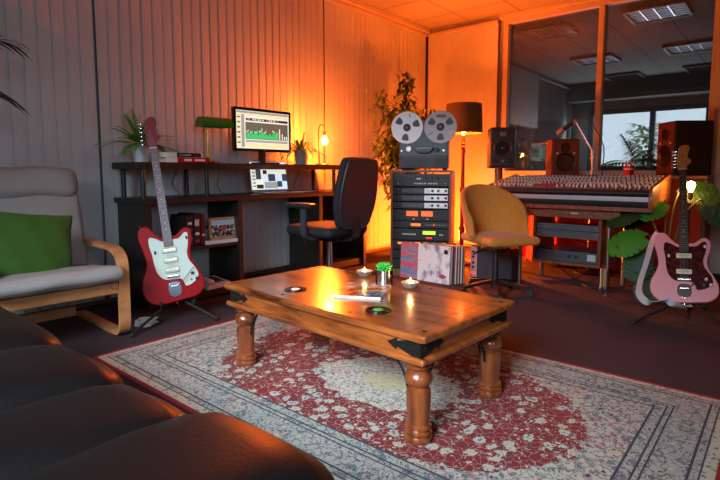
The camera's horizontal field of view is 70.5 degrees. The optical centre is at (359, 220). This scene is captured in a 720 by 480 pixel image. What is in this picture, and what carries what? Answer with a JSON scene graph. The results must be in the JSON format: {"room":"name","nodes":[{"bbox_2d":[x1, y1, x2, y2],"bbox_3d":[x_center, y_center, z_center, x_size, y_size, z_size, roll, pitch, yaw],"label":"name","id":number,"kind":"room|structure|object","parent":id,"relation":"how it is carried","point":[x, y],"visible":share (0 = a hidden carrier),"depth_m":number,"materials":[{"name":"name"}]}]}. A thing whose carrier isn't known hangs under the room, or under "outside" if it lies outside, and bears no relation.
{"room":"studio","nodes":[
{"label":"studio","id":0,"kind":"room"},
{"bbox_2d":[91,0,570,264],"bbox_3d":[0.313,-1.026,6.170,0.120,2.700,13.350,5,7,40],"label":"wall","id":1,"kind":"structure","parent":0,"point":[546,107],"depth_m":9.65,"materials":[{"name":"paint"}]},
{"bbox_2d":[0,0,105,314],"bbox_3d":[-2.582,-0.660,2.463,0.055,2.602,2.528,5,7,40],"label":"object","id":2,"kind":"structure","parent":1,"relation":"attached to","point":[57,88],"depth_m":3.22,"materials":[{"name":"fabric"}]},
{"bbox_2d":[21,246,389,314],"bbox_3d":[-1.478,0.487,4.016,0.090,0.100,7.240,5,7,40],"label":"baseboard","id":3,"kind":"structure","parent":1,"relation":"attached to","point":[107,299],"depth_m":3.61,"materials":[{"name":"wood"}]},
{"bbox_2d":[94,0,323,297],"bbox_3d":[-1.056,-0.834,4.267,0.055,2.602,2.180,5,7,40],"label":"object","id":4,"kind":"structure","parent":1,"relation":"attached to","point":[174,63],"depth_m":4.08,"materials":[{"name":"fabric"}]},
{"bbox_2d":[324,0,426,250],"bbox_3d":[0.242,-0.981,5.801,0.055,2.602,1.830,5,7,40],"label":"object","id":5,"kind":"structure","parent":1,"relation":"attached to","point":[363,48],"depth_m":5.54,"materials":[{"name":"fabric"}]},
{"bbox_2d":[340,0,431,34],"bbox_3d":[-1.447,-2.120,3.739,0.170,0.056,7.240,5,7,40],"label":"trim","id":6,"kind":"structure","parent":1,"relation":"attached to","point":[357,3],"depth_m":5.69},
{"bbox_2d":[539,76,571,129],"bbox_3d":[3.792,-2.220,9.917,0.055,0.908,1.796,5,7,40],"label":"vertical blind","id":7,"kind":"object","parent":1,"relation":"attached to","point":[554,83],"depth_m":9.72,"materials":[{"name":"fabric"}]},
{"bbox_2d":[510,65,538,129],"bbox_3d":[2.058,-1.861,7.536,0.354,0.860,2.200,5,7,40],"label":"acoustic panel","id":8,"kind":"object","parent":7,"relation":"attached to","point":[524,84],"visible":0.38,"depth_m":7.82,"materials":[{"name":"fabric"}]},
{"bbox_2d":[35,246,719,414],"bbox_3d":[2.700,0.560,4.304,6.400,0.100,13.350,5,7,40],"label":"floor","id":9,"kind":"structure","parent":0,"point":[574,323],"depth_m":3.03,"materials":[{"name":"carpet"}]},
{"bbox_2d":[0,35,31,113],"bbox_3d":[-2.189,-0.218,2.216,1.251,1.848,0.968,0,6,-4],"label":"potted palm","id":10,"kind":"object","parent":9,"relation":"on","point":[3,96],"visible":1,"depth_m":2.55,"materials":[{"name":"green plant"}]},
{"bbox_2d":[0,166,130,334],"bbox_3d":[-1.753,0.179,2.765,0.790,0.954,0.708,5,7,42],"label":"armchair","id":11,"kind":"object","parent":9,"relation":"on","point":[36,190],"visible":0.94,"depth_m":2.85,"materials":[{"name":"fabric"}]},
{"bbox_2d":[0,212,72,276],"bbox_3d":[-1.749,0.148,2.675,0.220,0.443,0.493,5,8,44],"label":"cushion","id":12,"kind":"object","parent":11,"relation":"on","point":[29,243],"visible":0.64,"depth_m":2.64,"materials":[{"name":"green fabric"}]},
{"bbox_2d":[0,193,88,264],"bbox_3d":[-1.933,0.081,2.919,0.220,0.507,0.654,5,7,42],"label":"cushion","id":13,"kind":"object","parent":11,"relation":"on","point":[57,204],"depth_m":3.03,"materials":[{"name":"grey fabric"}]},
{"bbox_2d":[0,264,124,299],"bbox_3d":[-1.692,0.316,2.723,0.624,0.150,0.636,5,7,42],"label":"seat cushion","id":14,"kind":"object","parent":11,"relation":"on","point":[78,281],"depth_m":2.57,"materials":[{"name":"grey fabric"}]},
{"bbox_2d":[134,317,158,327],"bbox_3d":[-1.280,0.605,3.055,0.115,0.046,0.141,5,7,40],"label":"coiled cable","id":15,"kind":"object","parent":9,"relation":"on","point":[141,320],"visible":0.84,"depth_m":3.03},
{"bbox_2d":[0,306,334,479],"bbox_3d":[-1.127,0.439,0.981,2.031,0.779,1.230,5,7,40],"label":"leather sofa","id":16,"kind":"object","parent":9,"relation":"on","point":[65,414],"visible":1,"depth_m":0.86,"materials":[{"name":"black"}]},
{"bbox_2d":[0,306,61,350],"bbox_3d":[-1.397,0.420,1.353,0.724,0.272,0.962,5,7,40],"label":"seat cushion","id":17,"kind":"object","parent":16,"relation":"on","point":[16,331],"depth_m":1.45,"materials":[{"name":"black leather"}]},
{"bbox_2d":[0,345,123,411],"bbox_3d":[-0.982,0.466,1.007,0.389,0.272,0.961,5,7,40],"label":"seat cushion","id":18,"kind":"object","parent":16,"relation":"on","point":[28,373],"depth_m":1.17,"materials":[{"name":"black leather"}]},
{"bbox_2d":[0,384,185,479],"bbox_3d":[-0.714,0.495,0.783,0.339,0.272,0.960,5,7,40],"label":"seat cushion","id":19,"kind":"object","parent":16,"relation":"on","point":[35,434],"depth_m":0.92,"materials":[{"name":"black leather"}]},
{"bbox_2d":[129,298,218,336],"bbox_3d":[-1.232,0.395,3.161,0.528,0.448,0.496,-5,7,-40],"label":"guitar stand","id":20,"kind":"object","parent":9,"relation":"on","point":[193,301],"visible":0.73,"depth_m":3.13,"materials":[{"name":"black metal"}]},
{"bbox_2d":[137,117,204,304],"bbox_3d":[-1.168,-0.061,3.128,0.383,1.148,0.167,-1,6,-11],"label":"electric guitar","id":21,"kind":"object","parent":20,"relation":"on","point":[171,275],"visible":1,"depth_m":3.12,"materials":[{"name":"red wood"}]},
{"bbox_2d":[112,162,365,311],"bbox_3d":[-0.812,0.017,4.281,0.430,0.985,2.290,5,7,40],"label":"desk","id":22,"kind":"object","parent":9,"relation":"on","point":[226,260],"visible":0.71,"depth_m":3.89,"materials":[{"name":"black wood"}]},
{"bbox_2d":[94,109,178,161],"bbox_3d":[-1.478,-0.580,3.449,0.300,0.363,0.605,5,7,40],"label":"potted fern","id":23,"kind":"object","parent":22,"relation":"on","point":[140,153],"visible":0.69,"depth_m":3.42,"materials":[{"name":"plant"}]},
{"bbox_2d":[131,144,149,161],"bbox_3d":[-1.493,-0.460,3.478,0.130,0.120,0.130,5,7,40],"label":"pot","id":24,"kind":"object","parent":22,"relation":"on","point":[141,153],"depth_m":3.43,"materials":[{"name":"white ceramic"}]},
{"bbox_2d":[171,214,193,246],"bbox_3d":[-1.271,0.065,3.636,0.202,0.222,0.052,4,7,38],"label":"book","id":25,"kind":"object","parent":22,"relation":"on","point":[178,221],"visible":0.62,"depth_m":3.60,"materials":[{"name":"paper"}]},
{"bbox_2d":[159,157,206,162],"bbox_3d":[-1.268,-0.428,3.592,0.300,0.034,0.211,-5,8,-43],"label":"book","id":26,"kind":"object","parent":22,"relation":"on","point":[161,159],"visible":0.88,"depth_m":3.50,"materials":[{"name":"paper"}]},
{"bbox_2d":[165,157,177,161],"bbox_3d":[-1.275,-0.414,3.442,0.084,0.033,0.001,-5,8,-43],"label":"print","id":27,"kind":"object","parent":26,"relation":"attached to","point":[167,159],"depth_m":3.44},
{"bbox_2d":[158,152,201,157],"bbox_3d":[-1.288,-0.461,3.573,0.285,0.034,0.201,-5,8,-44],"label":"book","id":28,"kind":"object","parent":26,"relation":"on","point":[160,154],"visible":0.88,"depth_m":3.49,"materials":[{"name":"paper"}]},
{"bbox_2d":[177,153,200,156],"bbox_3d":[-1.185,-0.457,3.533,0.177,0.029,0.001,-5,8,-44],"label":"print","id":29,"kind":"object","parent":28,"relation":"on","point":[178,154],"depth_m":3.53},
{"bbox_2d":[178,212,200,245],"bbox_3d":[-1.234,0.057,3.679,0.202,0.230,0.052,4,7,38],"label":"book","id":30,"kind":"object","parent":22,"relation":"on","point":[196,216],"visible":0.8,"depth_m":3.62,"materials":[{"name":"paper"}]},
{"bbox_2d":[155,276,233,307],"bbox_3d":[-1.289,0.512,3.760,0.390,0.060,0.680,5,7,40],"label":"shelf","id":31,"kind":"object","parent":22,"relation":"attached to","point":[204,293],"depth_m":3.71,"materials":[{"name":"black wood"}]},
{"bbox_2d":[188,212,204,244],"bbox_3d":[-1.203,0.055,3.716,0.202,0.226,0.034,4,7,38],"label":"book","id":32,"kind":"object","parent":22,"relation":"on","point":[202,216],"visible":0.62,"depth_m":3.65,"materials":[{"name":"paper"}]},
{"bbox_2d":[195,115,232,162],"bbox_3d":[-1.127,-0.615,3.855,0.263,0.356,0.206,-5,7,-42],"label":"lamp","id":33,"kind":"object","parent":22,"relation":"on","point":[207,122],"visible":0.81,"depth_m":3.80,"materials":[{"name":"gold metal"}]},
{"bbox_2d":[191,242,238,249],"bbox_3d":[-1.289,0.179,3.728,0.390,0.022,0.680,5,7,40],"label":"shelf","id":34,"kind":"object","parent":22,"relation":"attached to","point":[234,244],"depth_m":3.71,"materials":[{"name":"black wood"}]},
{"bbox_2d":[203,275,229,290],"bbox_3d":[-1.112,0.439,3.767,0.199,0.098,0.240,4,7,34],"label":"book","id":35,"kind":"object","parent":22,"relation":"on","point":[211,282],"visible":0.68,"depth_m":3.71,"materials":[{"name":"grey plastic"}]},
{"bbox_2d":[205,228,237,244],"bbox_3d":[-1.084,0.106,3.817,0.200,0.106,0.260,5,7,43],"label":"box","id":36,"kind":"object","parent":22,"relation":"on","point":[225,240],"visible":0.31,"depth_m":3.77,"materials":[{"name":"cardboard"}]},
{"bbox_2d":[208,216,235,239],"bbox_3d":[-1.044,0.050,3.829,0.226,0.160,0.086,-5,8,-44],"label":"picture frame","id":37,"kind":"object","parent":22,"relation":"on","point":[219,227],"visible":1,"depth_m":3.80,"materials":[{"name":"brown wood"}]},
{"bbox_2d":[211,219,234,236],"bbox_3d":[-1.029,0.051,3.812,0.195,0.130,0.024,-5,8,-44],"label":"photo","id":38,"kind":"object","parent":37,"relation":"attached to","point":[219,227],"depth_m":3.81},
{"bbox_2d":[114,189,333,204],"bbox_3d":[-0.809,-0.216,4.262,0.430,0.036,2.280,5,7,40],"label":"countertop","id":39,"kind":"structure","parent":22,"relation":"on","point":[192,198],"depth_m":3.73,"materials":[{"name":"black wood"}]},
{"bbox_2d":[112,162,339,169],"bbox_3d":[-0.927,-0.441,4.131,0.360,0.044,1.980,5,7,40],"label":"shelf","id":40,"kind":"object","parent":22,"relation":"attached to","point":[115,165],"depth_m":3.73,"materials":[{"name":"black wood"}]},
{"bbox_2d":[231,106,290,163],"bbox_3d":[-0.802,-0.696,4.217,0.160,0.448,0.576,5,7,42],"label":"monitor","id":41,"kind":"object","parent":22,"relation":"on","point":[261,131],"visible":0.98,"depth_m":4.18,"materials":[{"name":"black plastic"}]},
{"bbox_2d":[248,161,302,193],"bbox_3d":[-0.690,-0.362,4.194,0.357,0.264,0.282,-5,7,-42],"label":"laptop","id":42,"kind":"object","parent":22,"relation":"on","point":[263,181],"visible":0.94,"depth_m":4.25,"materials":[{"name":"metal"}]},
{"bbox_2d":[279,132,323,163],"bbox_3d":[-0.519,-0.654,4.591,0.409,0.292,0.521,5,7,40],"label":"spider plant","id":43,"kind":"object","parent":22,"relation":"on","point":[300,153],"visible":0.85,"depth_m":4.53,"materials":[{"name":"green plant"}]},
{"bbox_2d":[315,124,328,164],"bbox_3d":[-0.353,-0.713,4.752,0.132,0.378,0.138,3,6,32],"label":"lamp","id":44,"kind":"object","parent":22,"relation":"on","point":[324,139],"visible":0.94,"depth_m":4.75,"materials":[{"name":"gold metal"}]},
{"bbox_2d":[323,254,361,268],"bbox_3d":[-0.300,0.400,4.929,0.360,0.060,0.575,5,7,40],"label":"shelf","id":45,"kind":"object","parent":22,"relation":"attached to","point":[338,260],"depth_m":4.95,"materials":[{"name":"black wood"}]},
{"bbox_2d":[285,157,377,267],"bbox_3d":[-0.209,0.027,3.952,0.610,1.028,0.665,4,7,37],"label":"office chair","id":46,"kind":"object","parent":9,"relation":"on","point":[355,192],"visible":0.87,"depth_m":3.75,"materials":[{"name":"black plastic"}]},
{"bbox_2d":[364,71,436,210],"bbox_3d":[0.444,-0.587,5.425,0.918,1.969,0.886,-1,6,-8],"label":"ficus tree","id":47,"kind":"object","parent":9,"relation":"on","point":[392,153],"visible":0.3,"depth_m":5.25,"materials":[{"name":"green plant"}]},
{"bbox_2d":[93,314,719,479],"bbox_3d":[0.086,0.700,2.260,2.479,0.017,1.429,5,7,40],"label":"rug","id":48,"kind":"object","parent":9,"relation":"on","point":[343,405],"visible":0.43,"depth_m":1.95,"materials":[{"name":"fabric"}]},
{"bbox_2d":[224,266,514,445],"bbox_3d":[-0.006,0.500,2.240,1.158,0.391,0.628,5,8,43],"label":"coffee table","id":49,"kind":"object","parent":48,"relation":"on","point":[425,324],"visible":0.99,"depth_m":1.99,"materials":[{"name":"brown wood"}]},
{"bbox_2d":[284,286,306,291],"bbox_3d":[-0.286,0.302,2.254,0.100,0.005,0.100,5,7,40],"label":"coaster","id":50,"kind":"object","parent":49,"relation":"on","point":[288,289],"visible":1,"depth_m":2.24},
{"bbox_2d":[332,282,391,299],"bbox_3d":[0.014,0.303,2.217,0.207,0.012,0.247,1,6,14],"label":"magazine","id":51,"kind":"object","parent":49,"relation":"on","point":[350,289],"visible":1,"depth_m":2.18,"materials":[{"name":"white paper"}]},
{"bbox_2d":[356,267,372,276],"bbox_3d":[0.022,0.253,2.547,0.084,0.048,0.084,5,7,40],"label":"tealight holder","id":52,"kind":"object","parent":49,"relation":"on","point":[364,272],"visible":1,"depth_m":2.53,"materials":[{"name":"clear glass"}]},
{"bbox_2d":[365,306,391,313],"bbox_3d":[0.069,0.335,1.915,0.100,0.005,0.100,5,7,40],"label":"coaster","id":53,"kind":"object","parent":49,"relation":"on","point":[375,309],"visible":1,"depth_m":1.90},
{"bbox_2d":[375,262,392,285],"bbox_3d":[0.110,0.242,2.315,0.083,0.113,0.084,5,7,40],"label":"potted succulent","id":54,"kind":"object","parent":49,"relation":"on","point":[383,271],"visible":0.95,"depth_m":2.29,"materials":[{"name":"green plant"}]},
{"bbox_2d":[377,271,390,285],"bbox_3d":[0.110,0.256,2.316,0.067,0.069,0.067,5,7,40],"label":"cup","id":55,"kind":"object","parent":49,"relation":"on","point":[383,277],"depth_m":2.29,"materials":[{"name":"silver metal"}]},
{"bbox_2d":[401,278,419,288],"bbox_3d":[0.226,0.278,2.285,0.084,0.048,0.084,5,7,40],"label":"tealight holder","id":56,"kind":"object","parent":49,"relation":"on","point":[408,284],"visible":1,"depth_m":2.27,"materials":[{"name":"clear glass"}]},
{"bbox_2d":[400,241,428,278],"bbox_3d":[0.475,0.345,4.382,0.312,0.312,0.016,5,7,42],"label":"vinyl record","id":57,"kind":"object","parent":9,"relation":"on","point":[409,251],"visible":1,"depth_m":4.42,"materials":[{"name":"cardboard"}]},
{"bbox_2d":[390,170,454,275],"bbox_3d":[0.581,0.006,4.662,0.530,0.935,0.444,1,6,14],"label":"equipment rack","id":58,"kind":"object","parent":9,"relation":"on","point":[422,205],"visible":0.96,"depth_m":4.46,"materials":[{"name":"dark grey metal"},{"name":"black plastic"}]},
{"bbox_2d":[391,110,456,169],"bbox_3d":[0.574,-0.705,4.508,0.568,0.509,0.239,1,6,14],"label":"machine","id":59,"kind":"object","parent":58,"relation":"on","point":[423,144],"visible":1,"depth_m":4.42,"materials":[{"name":"grey metal"}]},
{"bbox_2d":[417,244,450,284],"bbox_3d":[0.615,0.357,4.253,0.312,0.312,0.021,5,7,40],"label":"vinyl record","id":60,"kind":"object","parent":9,"relation":"on","point":[433,260],"visible":1,"depth_m":4.25,"materials":[{"name":"cardboard"}]},
{"bbox_2d":[421,243,452,284],"bbox_3d":[0.636,0.356,4.263,0.312,0.312,0.022,5,7,40],"label":"vinyl record","id":61,"kind":"object","parent":9,"relation":"on","point":[451,256],"visible":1,"depth_m":4.17,"materials":[{"name":"cardboard"}]},
{"bbox_2d":[423,243,454,283],"bbox_3d":[0.648,0.356,4.268,0.312,0.312,0.021,5,7,40],"label":"vinyl record","id":62,"kind":"object","parent":9,"relation":"on","point":[423,243],"visible":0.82,"depth_m":4.17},
{"bbox_2d":[425,243,455,283],"bbox_3d":[0.660,0.355,4.274,0.312,0.312,0.020,5,7,40],"label":"vinyl record","id":63,"kind":"object","parent":9,"relation":"on","point":[425,243],"visible":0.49,"depth_m":4.17,"materials":[{"name":"cardboard"}]},
{"bbox_2d":[429,243,458,283],"bbox_3d":[0.685,0.354,4.284,0.312,0.312,0.010,5,5,40],"label":"vinyl record","id":64,"kind":"object","parent":9,"relation":"on","point":[429,243],"visible":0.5,"depth_m":4.19,"materials":[{"name":"cardboard"}]},
{"bbox_2d":[432,243,459,283],"bbox_3d":[0.698,0.354,4.290,0.312,0.312,0.009,5,6,40],"label":"vinyl record","id":65,"kind":"object","parent":9,"relation":"on","point":[432,243],"visible":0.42,"depth_m":4.19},
{"bbox_2d":[436,243,462,283],"bbox_3d":[0.722,0.353,4.300,0.312,0.312,0.008,5,6,40],"label":"vinyl record","id":66,"kind":"object","parent":9,"relation":"on","point":[436,243],"visible":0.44,"depth_m":4.20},
{"bbox_2d":[446,102,482,265],"bbox_3d":[1.025,-0.362,5.087,0.370,1.585,0.370,5,7,40],"label":"floor lamp","id":67,"kind":"object","parent":9,"relation":"on","point":[468,115],"visible":0.77,"depth_m":4.88,"materials":[{"name":"black metal"}]},
{"bbox_2d":[470,244,517,281],"bbox_3d":[1.169,0.356,4.393,0.380,0.285,0.227,5,7,40],"label":"amplifier","id":68,"kind":"object","parent":9,"relation":"on","point":[481,262],"visible":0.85,"depth_m":4.31,"materials":[{"name":"silver metal"}]},
{"bbox_2d":[460,184,539,298],"bbox_3d":[1.010,0.140,3.838,0.546,0.824,0.565,-2,6,-16],"label":"swivel chair","id":69,"kind":"object","parent":9,"relation":"on","point":[495,219],"visible":0.98,"depth_m":3.89,"materials":[{"name":"yellow fabric"}]},
{"bbox_2d":[461,231,539,246],"bbox_3d":[1.035,0.131,3.784,0.414,0.087,0.450,-2,6,-16],"label":"seat cushion","id":70,"kind":"object","parent":69,"relation":"on","point":[484,238],"depth_m":3.62,"materials":[{"name":"yellow fabric"}]},
{"bbox_2d":[486,167,514,179],"bbox_3d":[1.347,-0.037,4.925,0.260,0.970,0.260,1,6,7],"label":"speaker stand","id":71,"kind":"object","parent":9,"relation":"on","point":[500,169],"visible":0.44,"depth_m":4.87,"materials":[{"name":"black plastic"}]},
{"bbox_2d":[487,127,515,166],"bbox_3d":[1.346,-0.700,4.855,0.228,0.364,0.273,1,6,7],"label":"monitor speaker","id":72,"kind":"object","parent":71,"relation":"on","point":[501,142],"visible":1,"depth_m":4.73},
{"bbox_2d":[541,266,581,281],"bbox_3d":[1.707,0.385,4.277,0.364,0.250,0.119,-2,6,-20],"label":"cable","id":73,"kind":"object","parent":9,"relation":"on","point":[577,266],"visible":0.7,"depth_m":4.26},
{"bbox_2d":[528,276,624,288],"bbox_3d":[1.743,0.511,4.176,0.762,0.013,0.182,4,7,32],"label":"cable","id":74,"kind":"object","parent":9,"relation":"on","point":[528,276],"visible":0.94,"depth_m":4.15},
{"bbox_2d":[573,119,599,275],"bbox_3d":[2.077,-0.221,4.595,0.259,1.400,0.240,-1,6,-11],"label":"microphone stand","id":75,"kind":"object","parent":9,"relation":"on","point":[587,271],"visible":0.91,"depth_m":4.57,"materials":[{"name":"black metal"}]},
{"bbox_2d":[556,121,572,135],"bbox_3d":[1.870,-0.846,4.654,0.147,0.127,0.051,3,6,31],"label":"microphone","id":76,"kind":"object","parent":75,"relation":"attached to","point":[563,129],"visible":1,"depth_m":4.64,"materials":[{"name":"metal"}]},
{"bbox_2d":[556,128,564,135],"bbox_3d":[1.839,-0.821,4.675,0.075,0.073,0.051,3,6,31],"label":"grille","id":77,"kind":"object","parent":76,"relation":"attached to","point":[561,130],"depth_m":4.66,"materials":[{"name":"metal"}]},
{"bbox_2d":[577,117,604,267],"bbox_3d":[2.069,-0.233,4.576,0.269,1.387,0.064,2,6,22],"label":"microphone cable","id":78,"kind":"object","parent":75,"relation":"attached to","point":[581,117],"visible":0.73,"depth_m":4.49,"materials":[{"name":"black plastic"}]},
{"bbox_2d":[557,255,621,281],"bbox_3d":[1.843,0.353,4.268,0.631,0.288,0.140,4,7,35],"label":"cable","id":79,"kind":"object","parent":9,"relation":"on","point":[621,255],"visible":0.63,"depth_m":4.19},
{"bbox_2d":[517,203,668,296],"bbox_3d":[1.733,0.187,4.160,1.240,0.670,0.660,5,7,40],"label":"table","id":80,"kind":"object","parent":9,"relation":"on","point":[540,212],"visible":0.48,"depth_m":3.90,"materials":[{"name":"brown wood"}]},
{"bbox_2d":[536,244,596,264],"bbox_3d":[1.730,0.266,4.143,0.470,0.082,0.360,5,7,40],"label":"amplifier","id":81,"kind":"object","parent":80,"relation":"on","point":[588,255],"visible":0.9,"depth_m":4.05,"materials":[{"name":"black plastic"}]},
{"bbox_2d":[536,234,597,240],"bbox_3d":[1.711,0.119,4.106,0.490,0.010,0.300,5,7,40],"label":"shelf","id":82,"kind":"object","parent":80,"relation":"attached to","point":[536,234],"visible":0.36,"depth_m":3.98,"materials":[{"name":"brown wood"}]},
{"bbox_2d":[537,228,597,238],"bbox_3d":[1.696,0.093,4.086,0.468,0.046,0.226,5,7,40],"label":"bay","id":83,"kind":"object","parent":82,"relation":"on","point":[553,232],"visible":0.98,"depth_m":4.00,"materials":[{"name":"grey metal"}]},
{"bbox_2d":[537,221,597,231],"bbox_3d":[1.696,0.042,4.081,0.468,0.046,0.226,5,7,40],"label":"bay","id":84,"kind":"object","parent":83,"relation":"on","point":[558,225],"visible":0.97,"depth_m":4.01,"materials":[{"name":"grey metal"}]},
{"bbox_2d":[532,258,614,268],"bbox_3d":[1.749,0.317,4.172,0.520,0.022,0.460,5,7,40],"label":"shelf","id":85,"kind":"object","parent":80,"relation":"attached to","point":[599,265],"depth_m":3.98,"materials":[{"name":"brown wood"}]},
{"bbox_2d":[487,174,670,208],"bbox_3d":[1.727,-0.261,4.109,1.247,0.232,0.690,5,7,40],"label":"mixing console","id":86,"kind":"object","parent":80,"relation":"on","point":[624,191],"visible":1,"depth_m":3.85,"materials":[{"name":"brown metal"}]},
{"bbox_2d":[525,175,714,263],"bbox_3d":[2.458,0.000,4.960,1.560,0.890,0.600,5,7,40],"label":"window ledge","id":87,"kind":"object","parent":9,"relation":"on","point":[699,228],"visible":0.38,"depth_m":4.75,"materials":[{"name":"brown wood"}]},
{"bbox_2d":[546,139,579,174],"bbox_3d":[2.075,-0.652,5.213,0.270,0.360,0.256,1,6,8],"label":"speaker","id":88,"kind":"object","parent":87,"relation":"on","point":[562,155],"visible":1,"depth_m":5.10},
{"bbox_2d":[522,214,663,269],"bbox_3d":[2.110,0.016,4.741,1.250,0.831,0.114,5,7,40],"label":"cloth","id":89,"kind":"object","parent":87,"relation":"hanging from","point":[659,223],"visible":0.13,"depth_m":4.74,"materials":[{"name":"fabric"}]},
{"bbox_2d":[623,158,633,174],"bbox_3d":[2.462,-0.500,4.659,0.090,0.162,0.090,5,7,40],"label":"pen cup","id":90,"kind":"object","parent":87,"relation":"on","point":[628,170],"visible":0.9,"depth_m":4.63,"materials":[{"name":"red plastic"}]},
{"bbox_2d":[656,120,713,174],"bbox_3d":[2.863,-0.640,4.510,0.336,0.470,0.280,0,6,2],"label":"speaker","id":91,"kind":"object","parent":87,"relation":"on","point":[697,134],"visible":1,"depth_m":4.38},
{"bbox_2d":[601,134,657,170],"bbox_3d":[3.084,-0.304,5.760,1.001,1.342,0.965,5,7,40],"label":"potted palm","id":92,"kind":"object","parent":9,"relation":"on","point":[643,160],"visible":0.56,"depth_m":5.74,"materials":[{"name":"green plant"}]},
{"bbox_2d":[606,181,719,301],"bbox_3d":[2.236,0.138,3.741,0.919,0.857,0.532,0,5,1],"label":"monstera plant","id":93,"kind":"object","parent":9,"relation":"on","point":[629,244],"visible":0.52,"depth_m":3.59,"materials":[{"name":"plant"}]},
{"bbox_2d":[631,303,719,324],"bbox_3d":[1.959,0.391,3.206,0.528,0.448,0.496,2,6,17],"label":"guitar stand","id":94,"kind":"object","parent":9,"relation":"on","point":[633,322],"visible":0.52,"depth_m":3.09,"materials":[{"name":"black metal"}]},
{"bbox_2d":[636,145,718,308],"bbox_3d":[1.957,0.012,3.237,0.448,1.004,0.562,0,6,4],"label":"electric guitar","id":95,"kind":"object","parent":94,"relation":"on","point":[682,276],"visible":1,"depth_m":3.17,"materials":[{"name":"pink paint"}]},
{"bbox_2d":[687,181,695,237],"bbox_3d":[2.392,0.137,3.716,0.180,0.856,0.180,5,7,40],"label":"lamp","id":96,"kind":"object","parent":9,"relation":"on","point":[691,185],"visible":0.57,"depth_m":3.67,"materials":[{"name":"white glass"}]},
{"bbox_2d":[495,21,510,180],"bbox_3d":[3.192,-0.889,4.752,6.120,2.700,0.100,5,7,40],"label":"wall","id":97,"kind":"structure","parent":0,"point":[501,24],"depth_m":5.93,"materials":[{"name":"paint"}]},
{"bbox_2d":[424,35,428,173],"bbox_3d":[0.854,-1.048,6.611,0.100,2.640,0.060,5,7,40],"label":"trim","id":98,"kind":"structure","parent":97,"relation":"attached to","point":[427,37],"depth_m":6.50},
{"bbox_2d":[427,20,498,244],"bbox_3d":[1.215,-1.021,6.209,0.934,2.602,0.055,5,7,40],"label":"acoustic panel","id":99,"kind":"object","parent":97,"relation":"attached to","point":[462,61],"visible":0.59,"depth_m":6.11,"materials":[{"name":"fabric"}]},
{"bbox_2d":[432,0,596,32],"bbox_3d":[3.141,-2.203,4.564,6.000,0.050,0.100,5,7,40],"label":"trim","id":100,"kind":"structure","parent":97,"relation":"attached to","point":[500,18],"depth_m":5.66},
{"bbox_2d":[501,0,719,175],"bbox_3d":[2.460,-1.355,5.261,2.050,1.770,0.114,5,7,40],"label":"window","id":101,"kind":"structure","parent":97,"relation":"in","point":[602,5],"depth_m":5.24,"materials":[{"name":"brown wood"}]},
{"bbox_2d":[708,22,719,273],"bbox_3d":[3.397,-0.839,4.440,0.520,2.660,0.120,5,7,40],"label":"trim","id":102,"kind":"structure","parent":97,"relation":"attached to","point":[714,257],"depth_m":4.56,"materials":[{"name":"paint"}]},
{"bbox_2d":[359,0,715,85],"bbox_3d":[2.700,-2.237,4.035,6.320,0.120,13.250,5,7,40],"label":"ceiling","id":103,"kind":"structure","parent":0,"point":[639,47],"depth_m":6.62,"materials":[{"name":"tile"}]},
{"bbox_2d":[515,21,579,41],"bbox_3d":[2.369,-2.388,6.434,0.600,0.040,0.600,5,7,40],"label":"recessed light","id":104,"kind":"object","parent":103,"relation":"in","point":[560,29],"visible":1,"depth_m":6.40,"materials":[{"name":"silver metal"}]},
{"bbox_2d":[570,52,621,66],"bbox_3d":[3.722,-2.541,8.033,0.600,0.040,0.600,5,7,40],"label":"recessed light","id":105,"kind":"object","parent":103,"relation":"in","point":[590,60],"visible":0.88,"depth_m":8.00,"materials":[{"name":"silver metal"}]},
{"bbox_2d":[605,71,645,80],"bbox_3d":[4.882,-2.673,9.403,0.600,0.040,0.600,5,7,40],"label":"recessed light","id":106,"kind":"object","parent":103,"relation":"in","point":[633,74],"visible":0.94,"depth_m":9.35,"materials":[{"name":"silver metal"}]},
{"bbox_2d":[621,0,692,24],"bbox_3d":[3.303,-2.312,5.652,0.600,0.040,0.600,5,7,40],"label":"recessed light","id":107,"kind":"object","parent":103,"relation":"in","point":[673,9],"visible":1,"depth_m":5.62,"materials":[{"name":"silver metal"}]},
{"bbox_2d":[662,38,712,55],"bbox_3d":[4.686,-2.464,7.225,0.600,0.040,0.600,5,7,40],"label":"recessed light","id":108,"kind":"object","parent":103,"relation":"in","point":[706,44],"visible":0.79,"depth_m":7.19,"materials":[{"name":"silver metal"}]},
{"bbox_2d":[682,62,711,72],"bbox_3d":[5.845,-2.596,8.595,0.600,0.040,0.600,5,7,40],"label":"recessed light","id":109,"kind":"object","parent":103,"relation":"in","point":[702,67],"visible":0.89,"depth_m":8.61,"materials":[{"name":"silver metal"}]},
{"bbox_2d":[566,71,710,104],"bbox_3d":[6.709,-2.454,8.797,6.000,0.340,0.450,5,7,40],"label":"bulkhead","id":110,"kind":"object","parent":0,"point":[698,83],"visible":1,"depth_m":9.64,"materials":[{"name":"paint"}]},
{"bbox_2d":[570,94,709,170],"bbox_3d":[6.941,-1.316,9.184,6.120,2.700,0.120,5,7,40],"label":"wall","id":111,"kind":"structure","parent":0,"point":[580,110],"depth_m":10.57,"materials":[{"name":"paint"}]},
{"bbox_2d":[586,102,708,170],"bbox_3d":[6.004,-1.608,9.870,2.990,1.250,0.124,5,7,40],"label":"window","id":112,"kind":"structure","parent":111,"relation":"in","point":[652,109],"depth_m":10.04,"materials":[{"name":"black metal"}]},
{"label":"outside","id":113,"kind":"structure","parent":0,"visible":0},
{"bbox_3d":[8.132,-0.247,12.797,9.000,0.100,6.600,5,7,40],"label":"ground","id":114,"kind":"structure","parent":113,"visible":0},
{"bbox_2d":[621,122,659,165],"bbox_3d":[6.624,-1.249,11.881,1.036,2.050,1.090,-3,6,-26],"label":"bush","id":115,"kind":"object","parent":114,"relation":"on","point":[643,135],"visible":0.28,"depth_m":11.71,"materials":[{"name":"green plant"}]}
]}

